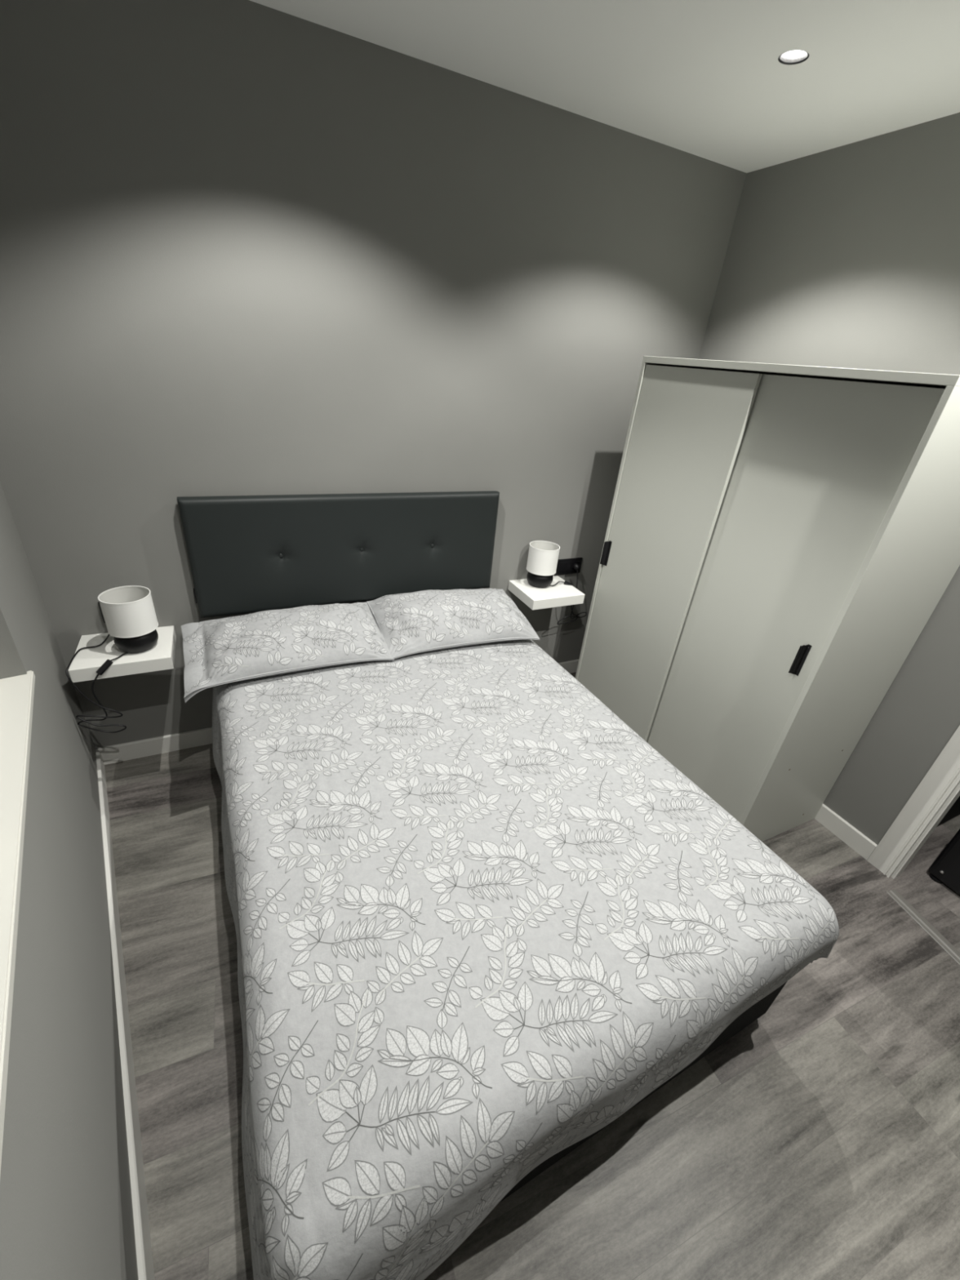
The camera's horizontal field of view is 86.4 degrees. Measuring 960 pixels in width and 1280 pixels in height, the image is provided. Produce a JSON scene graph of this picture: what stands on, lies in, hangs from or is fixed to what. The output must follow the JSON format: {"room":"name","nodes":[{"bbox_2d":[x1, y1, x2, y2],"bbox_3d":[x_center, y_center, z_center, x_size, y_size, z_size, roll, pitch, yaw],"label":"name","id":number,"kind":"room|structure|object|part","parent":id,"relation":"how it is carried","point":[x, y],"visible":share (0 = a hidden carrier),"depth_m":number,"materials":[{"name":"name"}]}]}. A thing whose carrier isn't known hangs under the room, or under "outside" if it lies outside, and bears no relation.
{"room":"bedroom","nodes":[
{"label":"bedroom","id":0,"kind":"room"},
{"bbox_2d":[0,482,138,1279],"bbox_3d":[-0.638,0.175,0.399,0.140,2.600,3.640,-15,35,-32],"label":"wall","id":1,"kind":"structure","parent":0,"point":[66,1210],"depth_m":1.01,"materials":[{"name":"grey paint"}]},
{"bbox_2d":[0,670,35,1175],"bbox_3d":[-0.814,-0.096,0.585,0.137,1.177,1.374,-15,35,-32],"label":"window","id":2,"kind":"structure","parent":1,"relation":"in","point":[16,692],"depth_m":0.95,"materials":[{"name":"grey"}]},
{"bbox_2d":[95,747,155,1279],"bbox_3d":[-0.681,1.258,1.039,0.012,0.087,3.420,-15,35,-32],"label":"baseboard","id":3,"kind":"structure","parent":1,"relation":"attached to","point":[140,1205],"depth_m":1.29,"materials":[{"name":"white paint"}]},
{"bbox_2d":[0,0,746,748],"bbox_3d":[0.368,-0.907,2.537,4.900,2.600,0.100,-9,32,-24],"label":"wall","id":4,"kind":"structure","parent":0,"point":[247,247],"depth_m":1.79,"materials":[{"name":"grey paint"}]},
{"bbox_2d":[97,601,105,622],"bbox_3d":[-1.411,-0.110,1.975,0.088,0.089,0.012,-9,32,-24],"label":"wall socket","id":5,"kind":"object","parent":4,"relation":"attached to","point":[98,602],"visible":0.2,"depth_m":1.95,"materials":[{"name":"black plastic"}]},
{"bbox_2d":[67,625,176,682],"bbox_3d":[-1.343,0.045,1.945,0.310,0.052,0.262,-9,32,-24],"label":"floating shelf","id":6,"kind":"object","parent":4,"relation":"attached to","point":[84,666],"visible":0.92,"depth_m":1.88,"materials":[{"name":"white wood"}]},
{"bbox_2d":[65,585,158,733],"bbox_3d":[-1.354,0.083,1.897,0.238,0.506,0.310,12,29,11],"label":"table lamp","id":7,"kind":"object","parent":6,"relation":"on","point":[129,614],"visible":1,"depth_m":1.85,"materials":[{"name":"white fabric"}]},
{"bbox_3d":[-1.434,0.139,1.919,0.160,0.374,0.259,-9,32,-24],"label":"power cord","id":8,"kind":"part","parent":7,"relation":"part of","materials":[{"name":"black plastic"}]},
{"bbox_2d":[96,659,113,675],"bbox_3d":[-1.329,0.097,1.810,0.021,0.048,0.055,25,34,31],"label":"switch","id":9,"kind":"object","parent":7,"relation":"attached to","point":[108,663],"depth_m":1.80,"materials":[{"name":"black plastic"}]},
{"bbox_3d":[-1.307,0.058,1.857,0.018,0.014,0.086,13,30,13],"label":"power cord","id":10,"kind":"part","parent":7,"relation":"part of","materials":[{"name":"black plastic"}]},
{"bbox_3d":[-1.279,-0.106,1.864,0.157,0.131,0.157,-9,32,-24],"label":"lamp shade","id":11,"kind":"part","parent":7,"relation":"part of","materials":[{"name":"white fabric"}]},
{"bbox_2d":[95,658,579,764],"bbox_3d":[-0.364,0.312,2.806,2.907,0.087,0.012,-9,32,-24],"label":"baseboard","id":12,"kind":"structure","parent":4,"relation":"attached to","point":[178,741],"depth_m":2.31,"materials":[{"name":"white paint"}]},
{"bbox_2d":[177,490,499,617],"bbox_3d":[-0.530,-0.396,2.249,1.335,0.485,0.064,-9,32,-24],"label":"headboard","id":13,"kind":"object","parent":4,"relation":"attached to","point":[246,553],"visible":0.95,"depth_m":2.17,"materials":[{"name":"black leather"}]},
{"bbox_2d":[507,575,585,609],"bbox_3d":[0.346,-0.253,2.689,0.308,0.052,0.262,-9,32,-24],"label":"floating shelf","id":14,"kind":"object","parent":4,"relation":"attached to","point":[561,594],"visible":0.88,"depth_m":2.62,"materials":[{"name":"white wood"}]},
{"bbox_2d":[526,540,586,624],"bbox_3d":[0.434,-0.301,2.766,0.431,0.454,0.156,-9,32,-24],"label":"table lamp","id":15,"kind":"object","parent":14,"relation":"on","point":[543,556],"visible":0.98,"depth_m":2.62,"materials":[{"name":"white fabric"}]},
{"bbox_3d":[0.324,-0.424,2.631,0.155,0.129,0.155,-9,32,-24],"label":"lamp shade","id":16,"kind":"part","parent":15,"relation":"part of","materials":[{"name":"white fabric"}]},
{"bbox_2d":[564,580,572,585],"bbox_3d":[0.472,-0.299,2.735,0.048,0.030,0.021,4,29,-3],"label":"switch","id":17,"kind":"object","parent":15,"relation":"attached to","point":[566,583],"depth_m":2.73,"materials":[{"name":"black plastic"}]},
{"bbox_3d":[0.517,-0.243,2.846,0.220,0.288,0.086,-18,37,-36],"label":"power cord","id":18,"kind":"part","parent":15,"relation":"part of","materials":[{"name":"black plastic"}]},
{"bbox_2d":[554,557,582,575],"bbox_3d":[0.492,-0.409,2.835,0.168,0.089,0.012,-9,32,-24],"label":"wall socket","id":19,"kind":"object","parent":4,"relation":"attached to","point":[563,566],"visible":0.92,"depth_m":2.83,"materials":[{"name":"black plastic"}]},
{"bbox_2d":[104,671,959,1279],"bbox_3d":[1.008,1.113,1.803,4.900,0.100,3.720,-9,32,-24],"label":"floor","id":20,"kind":"structure","parent":0,"point":[820,1140],"depth_m":1.35,"materials":[{"name":"grey wood"}]},
{"bbox_2d":[498,982,786,1203],"bbox_3d":[-0.117,0.701,1.881,1.386,0.345,1.824,-9,32,-24],"label":"bed base","id":21,"kind":"object","parent":20,"relation":"on","point":[761,1007],"visible":0.02,"depth_m":1.39,"materials":[{"name":"black fabric"}]},
{"bbox_2d":[575,355,959,841],"bbox_3d":[1.098,-0.186,2.232,0.580,1.766,1.154,-9,32,-24],"label":"wardrobe","id":22,"kind":"object","parent":20,"relation":"on","point":[780,540],"visible":0.86,"depth_m":1.86,"materials":[{"name":"white wood"}]},
{"bbox_3d":[0.622,-0.430,2.526,0.035,0.127,0.011,17,31,20],"label":"pull handle","id":23,"kind":"part","parent":22,"relation":"part of","materials":[{"name":"black plastic"}]},
{"bbox_3d":[0.864,-0.445,2.681,0.562,1.742,0.018,-9,32,-24],"label":"panel","id":24,"kind":"part","parent":22,"relation":"part of","materials":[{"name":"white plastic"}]},
{"bbox_3d":[0.747,-0.270,2.346,0.016,1.729,0.560,-9,32,-24],"label":"door","id":25,"kind":"part","parent":22,"relation":"part of","materials":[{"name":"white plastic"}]},
{"bbox_3d":[1.084,0.066,1.735,0.031,0.120,0.010,14,30,14],"label":"pull handle","id":26,"kind":"part","parent":22,"relation":"part of","materials":[{"name":"black"}]},
{"bbox_3d":[1.182,-0.947,1.816,0.562,0.024,1.153,-9,32,-24],"label":"panel","id":27,"kind":"part","parent":22,"relation":"part of","materials":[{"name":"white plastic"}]},
{"bbox_3d":[1.345,0.090,1.803,0.562,1.742,0.018,-9,32,-24],"label":"panel","id":28,"kind":"part","parent":22,"relation":"part of","materials":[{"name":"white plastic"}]},
{"bbox_2d":[886,889,959,964],"bbox_3d":[1.709,1.152,1.749,0.048,0.007,0.658,-2,30,-15],"label":"threshold strip","id":29,"kind":"object","parent":20,"relation":"on","point":[918,917],"visible":1,"depth_m":1.90,"materials":[{"name":"silver metal"}]},
{"bbox_2d":[928,828,959,894],"bbox_3d":[2.179,0.796,1.842,0.450,0.620,0.555,-9,32,-24],"label":"hard case","id":30,"kind":"object","parent":20,"relation":"on","point":[945,869],"visible":1,"depth_m":2.03,"materials":[{"name":"black plastic"}]},
{"bbox_2d":[249,0,959,173],"bbox_3d":[0.540,-1.095,0.255,3.387,0.160,3.800,-9,32,-24],"label":"ceiling","id":31,"kind":"structure","parent":0,"point":[706,79],"depth_m":1.47,"materials":[{"name":"white paint"}]},
{"bbox_2d":[777,49,808,64],"bbox_3d":[0.870,-1.639,1.401,0.078,0.060,0.078,-9,32,-24],"label":"recessed light","id":32,"kind":"object","parent":31,"relation":"in","point":[796,56],"visible":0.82,"depth_m":1.43,"materials":[{"name":"white plastic"}]},
{"bbox_2d":[698,112,959,874],"bbox_3d":[1.797,-0.186,1.496,0.050,2.600,3.400,-9,32,-24],"label":"wall","id":33,"kind":"structure","parent":0,"point":[847,255],"depth_m":1.93,"materials":[{"name":"grey paint"}]},
{"bbox_2d":[814,803,877,860],"bbox_3d":[1.290,0.503,2.763,0.012,0.087,1.635,-9,32,-24],"label":"baseboard","id":34,"kind":"structure","parent":33,"relation":"attached to","point":[835,824],"depth_m":2.21,"materials":[{"name":"white paint"}]},
{"bbox_2d":[867,724,959,879],"bbox_3d":[1.950,0.222,1.276,0.066,2.128,0.961,-9,32,-24],"label":"door frame","id":35,"kind":"structure","parent":33,"relation":"in","point":[943,777],"depth_m":1.95,"materials":[{"name":"white paint"}]},
{"bbox_2d":[937,795,959,826],"bbox_3d":[2.445,-0.279,1.885,1.463,2.500,0.060,-9,32,-24],"label":"wall","id":36,"kind":"structure","parent":0,"point":[954,811],"depth_m":2.35,"materials":[{"name":"black paint"}]},
{"bbox_3d":[-0.091,0.447,1.794,1.273,0.184,1.731,-9,32,-24],"label":"mattress","id":37,"kind":"object","parent":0,"visible":0},
{"bbox_2d":[212,620,839,1279],"bbox_3d":[-0.107,0.564,1.743,1.516,0.472,1.955,-9,32,-24],"label":"duvet","id":38,"kind":"object","parent":37,"relation":"on","point":[480,918],"visible":0.88,"depth_m":1.16,"materials":[{"name":"grey fabric"}]},
{"bbox_2d":[181,602,394,702],"bbox_3d":[-0.767,-0.006,2.042,0.755,0.172,0.425,-9,32,-24],"label":"pillow","id":39,"kind":"object","parent":38,"relation":"on","point":[269,642],"visible":1,"depth_m":1.95,"materials":[{"name":"grey fabric"}]},
{"bbox_2d":[366,588,539,658],"bbox_3d":[-0.123,-0.113,2.325,0.710,0.171,0.439,-9,32,-24],"label":"pillow","id":40,"kind":"object","parent":38,"relation":"on","point":[424,620],"visible":0.99,"depth_m":2.23,"materials":[{"name":"grey fabric"}]}
]}

